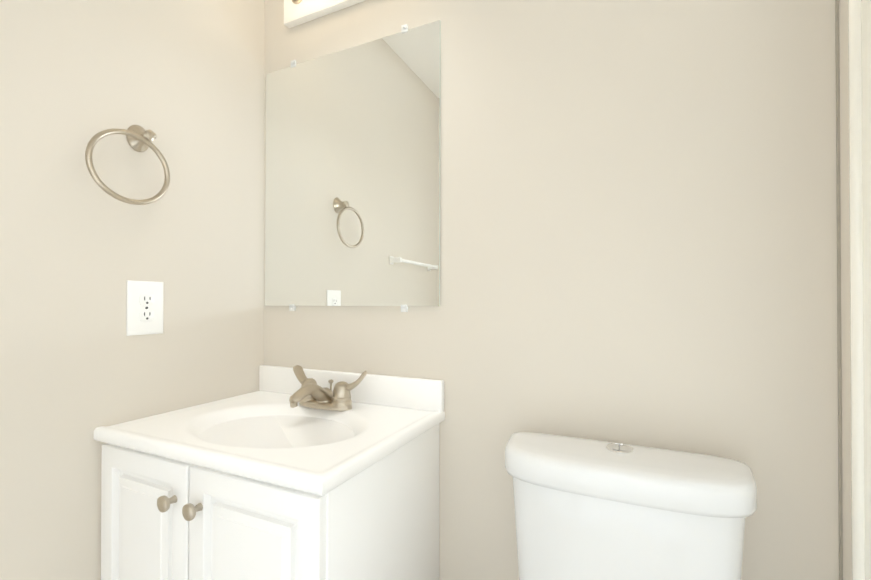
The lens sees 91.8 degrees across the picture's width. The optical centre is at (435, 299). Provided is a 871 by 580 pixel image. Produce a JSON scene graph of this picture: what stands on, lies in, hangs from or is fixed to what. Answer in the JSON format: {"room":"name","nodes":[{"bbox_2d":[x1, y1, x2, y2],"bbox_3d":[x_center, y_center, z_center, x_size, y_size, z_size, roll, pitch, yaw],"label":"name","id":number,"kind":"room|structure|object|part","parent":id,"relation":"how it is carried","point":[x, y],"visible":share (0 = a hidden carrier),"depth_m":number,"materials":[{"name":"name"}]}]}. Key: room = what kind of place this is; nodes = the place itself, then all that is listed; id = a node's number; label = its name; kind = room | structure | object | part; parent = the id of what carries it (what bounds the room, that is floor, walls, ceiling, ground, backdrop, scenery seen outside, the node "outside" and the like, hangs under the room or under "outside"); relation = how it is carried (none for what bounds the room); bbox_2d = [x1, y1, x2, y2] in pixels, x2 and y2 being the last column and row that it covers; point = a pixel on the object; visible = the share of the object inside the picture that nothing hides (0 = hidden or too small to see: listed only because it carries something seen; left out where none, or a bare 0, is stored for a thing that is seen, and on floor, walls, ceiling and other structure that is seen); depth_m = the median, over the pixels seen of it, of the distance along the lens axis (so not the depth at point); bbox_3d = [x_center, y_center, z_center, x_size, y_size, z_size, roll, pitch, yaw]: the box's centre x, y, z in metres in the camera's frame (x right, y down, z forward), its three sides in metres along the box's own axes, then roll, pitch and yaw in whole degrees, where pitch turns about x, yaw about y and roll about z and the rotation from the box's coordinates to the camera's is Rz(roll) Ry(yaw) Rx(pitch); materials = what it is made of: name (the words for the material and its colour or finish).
{"room":"bathroom","nodes":[
{"label":"bathroom","id":0,"kind":"room"},
{"bbox_2d":[0,0,264,579],"bbox_3d":[-0.901,-0.098,0.788,0.100,2.370,1.574,0,0,25],"label":"wall","id":1,"kind":"structure","parent":0,"point":[183,80],"depth_m":0.97,"materials":[{"name":"paint"}]},
{"bbox_2d":[85,125,169,204],"bbox_3d":[-0.723,-0.326,0.989,0.053,0.206,0.181,0,0,25],"label":"towel ring","id":2,"kind":"object","parent":1,"relation":"attached to","point":[139,138],"visible":1,"depth_m":1.00,"materials":[{"name":"silver metal"}]},
{"bbox_2d":[126,280,163,335],"bbox_3d":[-0.718,0.020,1.048,0.008,0.133,0.086,0,0,25],"label":"electrical outlet","id":3,"kind":"object","parent":1,"relation":"attached to","point":[144,315],"visible":1,"depth_m":1.04,"materials":[{"name":"plastic"}]},
{"bbox_2d":[264,0,838,579],"bbox_3d":[0.153,-0.096,1.100,1.544,2.370,0.114,0,0,25],"label":"wall","id":4,"kind":"structure","parent":0,"point":[638,226],"depth_m":0.98,"materials":[{"name":"paint"}]},
{"bbox_2d":[284,0,365,27],"bbox_3d":[-0.293,-0.931,1.185,0.452,0.130,0.146,0,0,25],"label":"sconce","id":5,"kind":"object","parent":4,"relation":"attached to","point":[297,12],"visible":0.98,"depth_m":1.28,"materials":[{"name":"white"}]},
{"bbox_3d":[-0.272,-0.361,1.245,0.624,0.790,0.013,0,0,25],"label":"mirror","id":6,"kind":"part","parent":4,"relation":"part of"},
{"bbox_2d":[839,0,851,579],"bbox_3d":[0.475,-0.103,0.087,0.100,2.370,1.474,0,0,25],"label":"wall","id":7,"kind":"structure","parent":0,"point":[845,294],"depth_m":0.76,"materials":[{"name":"paint"}]},
{"bbox_2d":[835,0,842,579],"bbox_3d":[0.740,-0.064,0.774,0.004,2.300,0.004,0,0,25],"label":"trim","id":8,"kind":"structure","parent":7,"relation":"attached to","point":[838,291],"depth_m":0.77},
{"bbox_2d":[848,0,870,579],"bbox_3d":[0.426,0.057,0.128,0.024,2.050,1.269,0,0,25],"label":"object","id":9,"kind":"structure","parent":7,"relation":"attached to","point":[859,35],"depth_m":0.67,"materials":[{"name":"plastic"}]},
{"bbox_3d":[-0.202,1.134,0.452,1.644,0.100,1.574,0,0,25],"label":"floor","id":10,"kind":"structure","parent":0,"visible":0},
{"bbox_2d":[93,365,444,579],"bbox_3d":[-0.376,0.638,1.018,0.650,0.900,0.500,0,0,25],"label":"bathroom vanity","id":11,"kind":"object","parent":10,"relation":"on","point":[297,472],"visible":1,"depth_m":0.88,"materials":[{"name":"white wood"}]},
{"bbox_3d":[-0.620,0.648,0.899,0.297,0.642,0.019,0,0,25],"label":"door","id":12,"kind":"part","parent":11,"relation":"part of","materials":[{"name":"white wood"}]},
{"bbox_3d":[-0.493,0.398,0.815,0.108,0.032,0.030,0,0,25],"label":"knob","id":13,"kind":"part","parent":11,"relation":"part of","materials":[{"name":"silver metal"}]},
{"bbox_3d":[-0.334,0.648,0.765,0.323,0.642,0.019,0,0,25],"label":"door","id":14,"kind":"part","parent":11,"relation":"part of","materials":[{"name":"white wood"}]},
{"bbox_2d":[289,365,366,410],"bbox_3d":[-0.324,0.240,1.118,0.246,0.103,0.162,0,0,25],"label":"faucet","id":15,"kind":"object","parent":11,"relation":"on","point":[311,396],"depth_m":1.12,"materials":[{"name":"silver metal"}]},
{"bbox_2d":[505,432,756,579],"bbox_3d":[0.244,0.690,0.586,0.454,0.790,0.699,0,0,25],"label":"toilet","id":16,"kind":"object","parent":10,"relation":"on","point":[587,509],"visible":1,"depth_m":0.76,"materials":[{"name":"ceramic"}]}
]}

